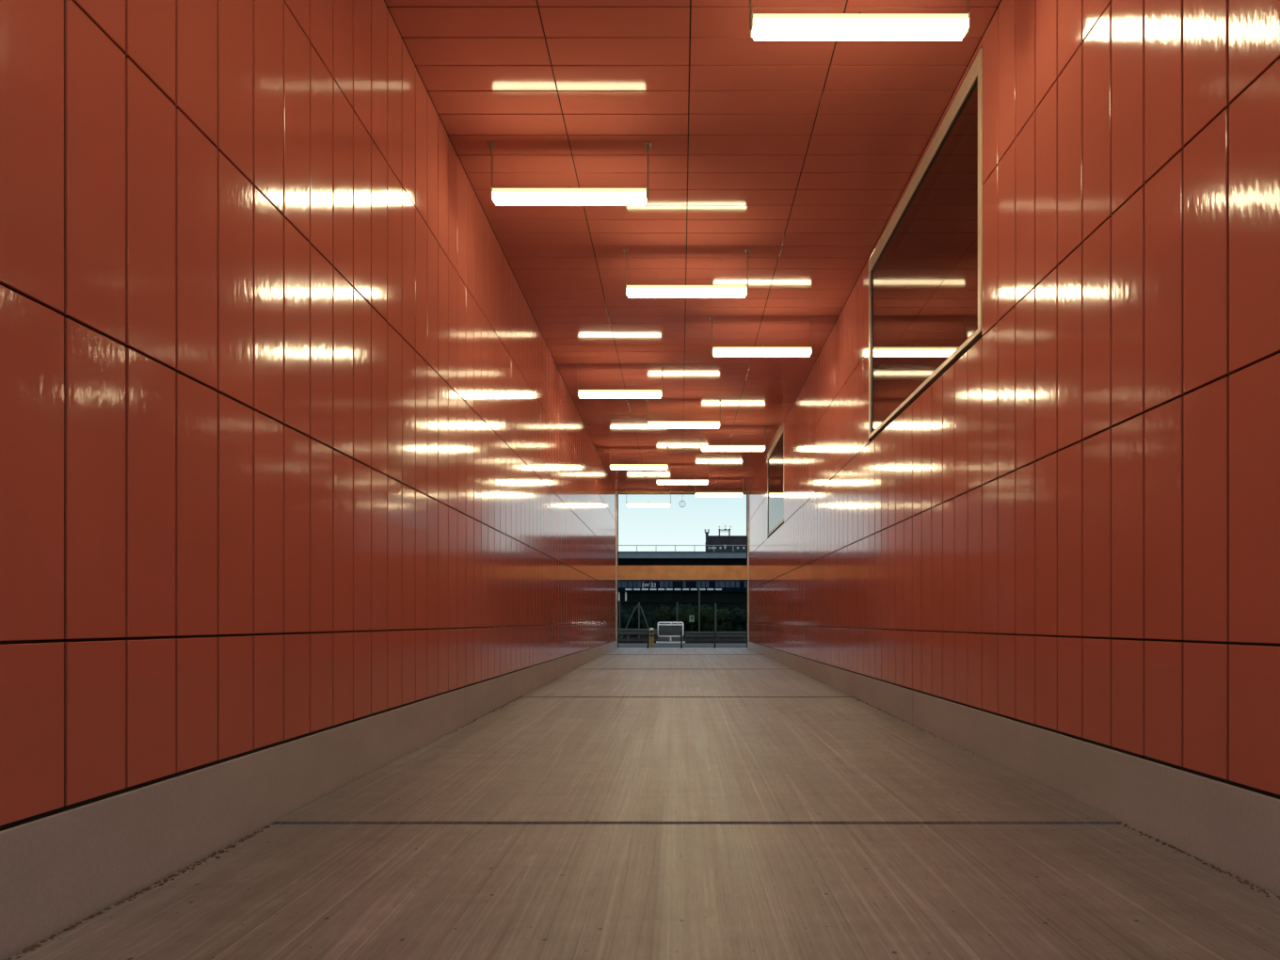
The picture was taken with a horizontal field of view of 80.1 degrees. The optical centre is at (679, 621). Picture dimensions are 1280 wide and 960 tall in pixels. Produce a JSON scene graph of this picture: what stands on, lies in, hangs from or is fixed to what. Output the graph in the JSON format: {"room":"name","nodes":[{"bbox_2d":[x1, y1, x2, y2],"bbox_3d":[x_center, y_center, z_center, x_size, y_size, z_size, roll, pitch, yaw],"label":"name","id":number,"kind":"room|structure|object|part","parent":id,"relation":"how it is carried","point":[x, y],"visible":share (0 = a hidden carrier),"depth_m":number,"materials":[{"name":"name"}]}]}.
{"room":"pedestrian passageway","nodes":[
{"label":"pedestrian passageway","id":0,"kind":"room"},
{"bbox_2d":[0,0,616,831],"bbox_3d":[-2.334,-2.129,11.575,0.271,5.642,29.700,0,0,0],"label":"wall","id":1,"kind":"structure","parent":0,"point":[293,446],"depth_m":3.88,"materials":[{"name":"red tile"}]},
{"bbox_2d":[0,640,616,959],"bbox_3d":[-2.325,0.922,11.350,0.250,0.476,30.288,0,0,0],"label":"baseboard","id":2,"kind":"structure","parent":1,"relation":"attached to","point":[58,871],"depth_m":3.40,"materials":[{"name":"concrete"}]},
{"bbox_2d":[615,493,618,647],"bbox_3d":[-2.200,-1.741,26.545,0.100,5.520,0.230,0,0,0],"label":"trim","id":3,"kind":"structure","parent":1,"relation":"attached to","point":[616,589],"depth_m":26.45,"materials":[{"name":"metal"}]},
{"bbox_2d":[616,491,748,494],"bbox_3d":[0.099,-4.626,26.565,4.598,0.350,0.270,0,0,0],"label":"trim","id":4,"kind":"structure","parent":1,"relation":"attached to","point":[617,492],"depth_m":26.43,"materials":[{"name":"metal"}]},
{"bbox_2d":[617,565,748,581],"bbox_3d":[0.099,-1.668,26.550,4.556,0.539,0.200,0,0,0],"label":"trim","id":5,"kind":"structure","parent":1,"relation":"attached to","point":[625,573],"depth_m":26.45,"materials":[{"name":"wood"}]},
{"bbox_2d":[5,647,1279,959],"bbox_3d":[0.099,1.167,10.310,5.118,0.498,32.620,0,0,0],"label":"floor","id":6,"kind":"structure","parent":0,"point":[634,803],"depth_m":3.48,"materials":[{"name":"wood"}]},
{"bbox_2d":[8,677,1279,959],"bbox_3d":[0.099,1.060,7.598,4.585,0.107,12.008,0,0,0],"label":"grit","id":7,"kind":"object","parent":6,"relation":"on","point":[165,880],"visible":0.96,"depth_m":3.29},
{"bbox_2d":[679,630,683,648],"bbox_3d":[0.065,0.623,26.050,0.110,0.600,0.107,0,0,0],"label":"post","id":8,"kind":"object","parent":6,"relation":"on","point":[680,631],"visible":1,"depth_m":26.03,"materials":[{"name":"metal"}]},
{"bbox_2d":[384,0,1001,492],"bbox_3d":[0.099,-4.699,11.575,4.623,0.397,29.700,0,0,0],"label":"ceiling","id":9,"kind":"structure","parent":0,"point":[799,155],"depth_m":7.80,"materials":[{"name":"red metal"}]},
{"bbox_2d":[487,142,651,205],"bbox_3d":[-1.062,-4.329,7.352,1.572,0.580,0.106,0,0,0],"label":"lamp","id":10,"kind":"object","parent":9,"relation":"hanging from","point":[568,196],"visible":1,"depth_m":7.30,"materials":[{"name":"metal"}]},
{"bbox_3d":[-1.816,-4.332,7.352,0.016,0.515,0.024,0,0,0],"label":"rod","id":11,"kind":"part","parent":10,"relation":"part of","materials":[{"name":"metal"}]},
{"bbox_2d":[492,191,645,205],"bbox_3d":[-1.062,-4.085,7.352,1.476,0.090,0.104,0,0,0],"label":"diffuser","id":12,"kind":"object","parent":10,"relation":"attached to","point":[499,198],"depth_m":7.30,"materials":[{"name":"white plastic"}]},
{"bbox_3d":[-0.308,-4.332,7.352,0.016,0.515,0.024,0,0,0],"label":"rod","id":13,"kind":"part","parent":10,"relation":"part of","materials":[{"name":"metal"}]},
{"bbox_2d":[576,365,664,398],"bbox_3d":[-1.062,-4.290,13.598,1.572,0.580,0.106,0,0,0],"label":"lamp","id":14,"kind":"object","parent":9,"relation":"hanging from","point":[583,393],"visible":1,"depth_m":13.55,"materials":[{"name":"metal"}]},
{"bbox_2d":[578,391,661,398],"bbox_3d":[-1.062,-4.046,13.598,1.476,0.090,0.104,0,0,0],"label":"diffuser","id":15,"kind":"object","parent":14,"relation":"attached to","point":[583,394],"depth_m":13.55,"materials":[{"name":"white plastic"}]},
{"bbox_3d":[-0.308,-4.293,13.598,0.016,0.515,0.024,0,0,0],"label":"rod","id":16,"kind":"part","parent":14,"relation":"part of","materials":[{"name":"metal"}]},
{"bbox_2d":[608,447,669,469],"bbox_3d":[-1.062,-4.252,19.844,1.572,0.580,0.106,0,0,0],"label":"lamp","id":17,"kind":"object","parent":9,"relation":"hanging from","point":[638,466],"visible":1,"depth_m":19.80,"materials":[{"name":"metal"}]},
{"bbox_2d":[610,465,667,469],"bbox_3d":[-1.062,-4.007,19.844,1.476,0.090,0.104,0,0,0],"label":"diffuser","id":18,"kind":"object","parent":17,"relation":"attached to","point":[612,467],"depth_m":19.79,"materials":[{"name":"white plastic"}]},
{"bbox_2d":[625,490,671,507],"bbox_3d":[-1.062,-4.213,26.090,1.572,0.580,0.106,0,0,0],"label":"lamp","id":19,"kind":"object","parent":9,"relation":"hanging from","point":[629,504],"visible":1,"depth_m":26.04,"materials":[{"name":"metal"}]},
{"bbox_2d":[626,502,670,503],"bbox_3d":[-1.062,-4.072,26.090,1.476,0.043,0.073,0,0,0],"label":"tray","id":20,"kind":"object","parent":19,"relation":"on","point":[627,503],"depth_m":26.06,"materials":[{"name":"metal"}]},
{"bbox_2d":[626,504,670,507],"bbox_3d":[-1.062,-3.968,26.090,1.476,0.090,0.104,0,0,0],"label":"diffuser","id":21,"kind":"object","parent":19,"relation":"attached to","point":[629,505],"depth_m":26.04,"materials":[{"name":"white plastic"}]},
{"bbox_2d":[656,464,709,484],"bbox_3d":[0.088,-4.239,21.926,1.572,0.580,0.106,0,0,0],"label":"lamp","id":22,"kind":"object","parent":9,"relation":"hanging from","point":[682,481],"visible":0.92,"depth_m":21.88,"materials":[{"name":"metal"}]},
{"bbox_2d":[656,478,707,479],"bbox_3d":[0.088,-4.098,21.926,1.476,0.043,0.073,0,0,0],"label":"tray","id":23,"kind":"object","parent":22,"relation":"on","point":[682,478],"depth_m":21.89,"materials":[{"name":"metal"}]},
{"bbox_2d":[656,480,707,484],"bbox_3d":[0.088,-3.994,21.926,1.476,0.090,0.104,0,0,0],"label":"diffuser","id":24,"kind":"object","parent":22,"relation":"attached to","point":[658,482],"depth_m":21.88,"materials":[{"name":"white plastic"}]},
{"bbox_2d":[645,400,721,428],"bbox_3d":[0.088,-4.278,15.680,1.572,0.580,0.106,0,0,0],"label":"lamp","id":25,"kind":"object","parent":9,"relation":"hanging from","point":[683,424],"visible":1,"depth_m":15.63,"materials":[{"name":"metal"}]},
{"bbox_2d":[647,419,719,421],"bbox_3d":[0.088,-4.136,15.680,1.476,0.043,0.073,0,0,0],"label":"tray","id":26,"kind":"object","parent":25,"relation":"on","point":[683,420],"depth_m":15.64,"materials":[{"name":"metal"}]},
{"bbox_2d":[647,422,719,428],"bbox_3d":[0.088,-4.033,15.680,1.476,0.090,0.104,0,0,0],"label":"diffuser","id":27,"kind":"object","parent":25,"relation":"attached to","point":[649,424],"depth_m":15.63,"materials":[{"name":"white plastic"}]},
{"bbox_2d":[623,249,750,297],"bbox_3d":[0.088,-4.316,9.434,1.572,0.580,0.106,0,0,0],"label":"lamp","id":28,"kind":"object","parent":9,"relation":"hanging from","point":[632,291],"visible":1,"depth_m":9.39,"materials":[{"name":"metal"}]},
{"bbox_3d":[-0.666,-4.319,9.434,0.016,0.515,0.024,0,0,0],"label":"rod","id":29,"kind":"part","parent":28,"relation":"part of","materials":[{"name":"metal"}]},
{"bbox_2d":[626,288,746,297],"bbox_3d":[0.088,-4.072,9.434,1.476,0.090,0.104,0,0,0],"label":"diffuser","id":30,"kind":"object","parent":28,"relation":"attached to","point":[631,292],"depth_m":9.38,"materials":[{"name":"white plastic"}]},
{"bbox_3d":[0.842,-4.319,9.434,0.016,0.515,0.024,0,0,0],"label":"rod","id":31,"kind":"part","parent":28,"relation":"part of","materials":[{"name":"metal"}]},
{"bbox_2d":[693,478,743,496],"bbox_3d":[1.247,-4.226,24.008,1.572,0.580,0.106,0,0,0],"label":"lamp","id":32,"kind":"object","parent":9,"relation":"hanging from","point":[697,494],"visible":0.98,"depth_m":23.96,"materials":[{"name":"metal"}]},
{"bbox_2d":[695,493,742,496],"bbox_3d":[1.247,-3.981,24.008,1.476,0.090,0.104,0,0,0],"label":"diffuser","id":33,"kind":"object","parent":32,"relation":"attached to","point":[696,494],"depth_m":23.96,"materials":[{"name":"white plastic"}]},
{"bbox_2d":[700,426,766,451],"bbox_3d":[1.247,-4.265,17.762,1.572,0.580,0.106,0,0,0],"label":"lamp","id":34,"kind":"object","parent":9,"relation":"hanging from","point":[704,448],"visible":0.88,"depth_m":17.71,"materials":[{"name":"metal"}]},
{"bbox_2d":[701,447,764,451],"bbox_3d":[1.247,-4.020,17.762,1.476,0.090,0.104,0,0,0],"label":"diffuser","id":35,"kind":"object","parent":34,"relation":"attached to","point":[704,449],"depth_m":17.71,"materials":[{"name":"white plastic"}]},
{"bbox_2d":[709,317,814,356],"bbox_3d":[1.247,-4.303,11.516,1.572,0.580,0.106,0,0,0],"label":"lamp","id":36,"kind":"object","parent":9,"relation":"hanging from","point":[716,351],"visible":1,"depth_m":11.47,"materials":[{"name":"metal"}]},
{"bbox_3d":[0.493,-4.306,11.516,0.016,0.515,0.024,0,0,0],"label":"rod","id":37,"kind":"part","parent":36,"relation":"part of","materials":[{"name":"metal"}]},
{"bbox_2d":[713,345,810,347],"bbox_3d":[1.247,-4.162,11.516,1.476,0.043,0.073,0,0,0],"label":"tray","id":38,"kind":"object","parent":36,"relation":"on","point":[761,345],"depth_m":11.48,"materials":[{"name":"metal"}]},
{"bbox_2d":[713,349,811,356],"bbox_3d":[1.247,-4.059,11.516,1.476,0.090,0.104,0,0,0],"label":"diffuser","id":39,"kind":"object","parent":36,"relation":"attached to","point":[716,352],"depth_m":11.46,"materials":[{"name":"white plastic"}]},
{"bbox_2d":[749,0,970,40],"bbox_3d":[1.247,-4.342,5.270,1.572,0.580,0.106,0,0,0],"label":"lamp","id":40,"kind":"object","parent":9,"relation":"hanging from","point":[763,26],"visible":1,"depth_m":5.22,"materials":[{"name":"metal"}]},
{"bbox_3d":[0.493,-4.345,5.270,0.016,0.515,0.024,0,0,0],"label":"rod","id":41,"kind":"part","parent":40,"relation":"part of","materials":[{"name":"metal"}]},
{"bbox_2d":[753,11,967,14],"bbox_3d":[1.247,-4.201,5.270,1.476,0.043,0.073,0,0,0],"label":"tray","id":42,"kind":"object","parent":40,"relation":"on","point":[858,11],"depth_m":5.23,"materials":[{"name":"metal"}]},
{"bbox_2d":[752,17,968,40],"bbox_3d":[1.247,-4.097,5.270,1.476,0.090,0.104,0,0,0],"label":"diffuser","id":43,"kind":"object","parent":40,"relation":"attached to","point":[763,28],"depth_m":5.22,"materials":[{"name":"white plastic"}]},
{"bbox_3d":[2.001,-4.345,5.270,0.016,0.515,0.024,0,0,0],"label":"rod","id":44,"kind":"part","parent":40,"relation":"part of","materials":[{"name":"metal"}]},
{"bbox_2d":[748,0,1279,799],"bbox_3d":[2.533,-2.113,11.575,0.271,5.674,29.700,0,0,0],"label":"wall","id":45,"kind":"structure","parent":0,"point":[1073,531],"depth_m":4.46,"materials":[{"name":"red tile"}]},
{"bbox_2d":[746,493,749,647],"bbox_3d":[2.398,-1.741,26.545,0.100,5.520,0.230,0,0,0],"label":"trim","id":46,"kind":"structure","parent":45,"relation":"attached to","point":[747,521],"depth_m":26.47,"materials":[{"name":"metal"}]},
{"bbox_2d":[767,423,783,536],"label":"window","id":47,"kind":"structure","parent":45,"relation":"in","point":[776,455],"depth_m":18.97,"materials":[{"name":"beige glass"}]},
{"bbox_2d":[868,48,983,439],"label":"window","id":48,"kind":"structure","parent":45,"relation":"in","point":[925,268],"depth_m":7.27,"materials":[{"name":"black glass"}]},
{"bbox_2d":[748,641,1279,895],"bbox_3d":[2.523,0.938,11.350,0.250,0.444,30.288,0,0,0],"label":"baseboard","id":49,"kind":"structure","parent":45,"relation":"attached to","point":[1233,829],"depth_m":4.17,"materials":[{"name":"concrete"}]},
{"label":"outside","id":50,"kind":"structure","parent":0,"visible":0},
{"bbox_2d":[618,634,746,647],"bbox_3d":[0.000,1.211,100.000,180.000,0.511,320.000,0,0,0],"label":"ground","id":51,"kind":"structure","parent":50,"point":[684,634],"depth_m":32.79,"materials":[{"name":"concrete"}]},
{"bbox_2d":[656,622,685,642],"bbox_3d":[-0.389,0.490,33.225,1.250,0.930,0.650,0,0,0],"label":"sign board","id":52,"kind":"object","parent":51,"relation":"on","point":[667,632],"visible":0.96,"depth_m":32.98,"materials":[{"name":"paint"}]},
{"bbox_3d":[-0.389,0.090,32.980,1.010,0.088,0.090,0,0,0],"label":"rail","id":53,"kind":"part","parent":52,"relation":"part of","materials":[{"name":"metal"}]},
{"bbox_3d":[-0.389,0.773,33.250,1.090,0.236,0.460,0,0,0],"label":"panel","id":54,"kind":"part","parent":52,"relation":"part of","materials":[{"name":"white metal"}]},
{"bbox_3d":[-0.389,0.400,32.994,1.030,0.450,0.012,0,0,0],"label":"louvre panel","id":55,"kind":"part","parent":52,"relation":"part of","materials":[{"name":"grey metal"}]},
{"bbox_2d":[618,581,746,631],"bbox_3d":[0.000,-1.472,66.690,32.000,4.855,14.620,0,0,0],"label":"building","id":56,"kind":"structure","parent":51,"relation":"on","point":[731,595],"depth_m":59.95,"materials":[{"name":"paint"}]},
{"bbox_2d":[618,544,746,565],"bbox_3d":[0.000,-5.546,128.940,140.000,13.003,18.120,0,0,0],"label":"flyover","id":57,"kind":"object","parent":51,"relation":"on","point":[625,558],"visible":0.19,"depth_m":120.15,"materials":[{"name":"grey concrete"}]},
{"bbox_3d":[0.000,-12.000,120.200,140.000,0.095,0.110,0,0,0],"label":"handrail","id":58,"kind":"part","parent":57,"relation":"part of","materials":[{"name":"grey metal"}]},
{"bbox_2d":[704,525,746,551],"bbox_3d":[17.642,-9.992,172.875,24.470,21.894,16.350,0,0,0],"label":"building","id":59,"kind":"structure","parent":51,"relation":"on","point":[719,539],"depth_m":165.00,"materials":[{"name":"paint"}]},
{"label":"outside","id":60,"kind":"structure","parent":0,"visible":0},
{"bbox_2d":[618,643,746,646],"bbox_3d":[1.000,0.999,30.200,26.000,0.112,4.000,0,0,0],"label":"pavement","id":61,"kind":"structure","parent":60,"point":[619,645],"depth_m":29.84,"materials":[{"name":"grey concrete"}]},
{"bbox_2d":[649,627,654,646],"bbox_3d":[-1.053,0.598,28.600,0.178,0.690,0.175,0,0,0],"label":"bollard","id":62,"kind":"object","parent":61,"relation":"on","point":[651,631],"visible":1,"depth_m":28.52,"materials":[{"name":"yellow metal"}]},
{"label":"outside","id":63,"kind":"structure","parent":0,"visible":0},
{"bbox_2d":[618,636,746,642],"bbox_3d":[1.000,0.930,40.450,26.000,0.050,13.100,0,0,0],"label":"ground","id":64,"kind":"structure","parent":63,"point":[632,639],"depth_m":37.45,"materials":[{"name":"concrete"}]},
{"bbox_2d":[619,601,620,638],"bbox_3d":[-3.147,-0.068,40.000,0.078,1.946,0.074,0,0,0],"label":"fence post","id":65,"kind":"object","parent":64,"relation":"on","point":[619,601],"visible":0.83,"depth_m":39.97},
{"bbox_2d":[618,607,636,637],"bbox_3d":[-3.286,0.070,42.557,1.929,1.754,1.938,0,0,42],"label":"shrub","id":66,"kind":"object","parent":64,"relation":"on","point":[625,616],"visible":0.42,"depth_m":41.98,"materials":[{"name":"green plant"}]},
{"bbox_2d":[624,605,640,636],"bbox_3d":[-2.830,-0.020,45.193,1.800,1.891,1.708,0,0,0],"label":"shrub","id":67,"kind":"object","parent":64,"relation":"on","point":[631,609],"visible":0.23,"depth_m":44.73,"materials":[{"name":"green plant"}]},
{"bbox_2d":[620,602,649,639],"bbox_3d":[-2.198,-0.025,39.000,1.650,1.884,0.070,0,0,0],"label":"frame","id":68,"kind":"object","parent":64,"relation":"on","point":[638,605],"visible":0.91,"depth_m":38.98,"materials":[{"name":"grey metal"}]},
{"bbox_3d":[-2.078,-0.031,39.000,0.065,1.871,0.065,0,0,-22],"label":"post","id":69,"kind":"part","parent":68,"relation":"part of","materials":[{"name":"grey metal"}]},
{"bbox_2d":[618,628,657,640],"bbox_3d":[-3.477,0.626,35.030,5.046,0.558,0.140,0,0,0],"label":"guard rail","id":70,"kind":"object","parent":64,"relation":"on","point":[621,632],"visible":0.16,"depth_m":34.98,"materials":[{"name":"grey metal"}]},
{"bbox_3d":[-3.477,0.492,34.990,5.046,0.290,0.060,0,0,0],"label":"rail","id":71,"kind":"part","parent":70,"relation":"part of","materials":[{"name":"grey metal"}]},
{"bbox_2d":[635,608,665,636],"bbox_3d":[-1.603,0.113,42.573,1.802,1.623,1.761,0,0,0],"label":"shrub","id":72,"kind":"object","parent":64,"relation":"on","point":[652,619],"visible":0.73,"depth_m":42.16,"materials":[{"name":"green plant"}]},
{"bbox_2d":[655,604,675,622],"bbox_3d":[-0.588,-0.039,45.244,1.947,1.926,1.843,0,0,0],"label":"shrub","id":73,"kind":"object","parent":64,"relation":"on","point":[665,613],"visible":0.5,"depth_m":44.83,"materials":[{"name":"green plant"}]},
{"bbox_2d":[672,603,698,637],"bbox_3d":[0.311,-0.044,42.544,1.729,1.935,1.885,0,0,0],"label":"shrub","id":74,"kind":"object","parent":64,"relation":"on","point":[683,612],"visible":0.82,"depth_m":42.24,"materials":[{"name":"green plant"}]},
{"bbox_2d":[688,615,694,622],"bbox_3d":[0.620,0.303,38.506,0.250,1.204,0.084,0,0,0],"label":"notice sign","id":75,"kind":"object","parent":64,"relation":"on","point":[691,617],"visible":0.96,"depth_m":38.49,"materials":[{"name":"green metal"}]},
{"bbox_2d":[698,587,700,638],"bbox_3d":[1.041,-0.440,40.000,0.091,2.690,0.086,0,0,0],"label":"lamp post","id":76,"kind":"object","parent":64,"relation":"on","point":[698,587],"visible":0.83,"depth_m":39.98,"materials":[{"name":"grey metal"}]},
{"bbox_2d":[693,604,714,631],"bbox_3d":[1.379,-0.055,45.167,1.645,1.957,1.803,0,0,0],"label":"shrub","id":77,"kind":"object","parent":64,"relation":"on","point":[704,607],"visible":0.27,"depth_m":44.72,"materials":[{"name":"green plant"}]},
{"bbox_2d":[700,608,728,631],"bbox_3d":[1.901,0.088,42.403,1.584,1.711,1.921,0,0,0],"label":"shrub","id":78,"kind":"object","parent":64,"relation":"on","point":[707,624],"visible":0.79,"depth_m":41.81,"materials":[{"name":"green plant"}]},
{"bbox_2d":[714,603,716,638],"bbox_3d":[1.898,-0.019,40.000,0.117,1.847,0.111,0,0,0],"label":"fence post","id":79,"kind":"object","parent":64,"relation":"on","point":[714,603],"visible":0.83,"depth_m":39.96,"materials":[{"name":"grey metal"}]},
{"bbox_2d":[685,631,746,639],"bbox_3d":[3.136,0.701,36.530,5.729,0.408,0.140,0,0,0],"label":"guard rail","id":80,"kind":"object","parent":64,"relation":"on","point":[691,634],"visible":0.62,"depth_m":36.47,"materials":[{"name":"grey metal"}]},
{"bbox_3d":[3.136,0.642,36.490,5.729,0.290,0.060,0,0,0],"label":"rail","id":81,"kind":"part","parent":80,"relation":"part of","materials":[{"name":"metal"}]},
{"bbox_2d":[718,607,735,631],"bbox_3d":[2.898,0.037,44.956,1.694,1.790,1.740,0,0,0],"label":"shrub","id":82,"kind":"object","parent":64,"relation":"on","point":[728,623],"visible":0.39,"depth_m":44.43,"materials":[{"name":"green plant"}]},
{"bbox_2d":[730,607,746,631],"bbox_3d":[3.785,0.063,42.628,1.876,1.723,2.073,0,0,0],"label":"shrub","id":83,"kind":"object","parent":64,"relation":"on","point":[739,616],"visible":0.47,"depth_m":42.14,"materials":[{"name":"green plant"}]}
]}

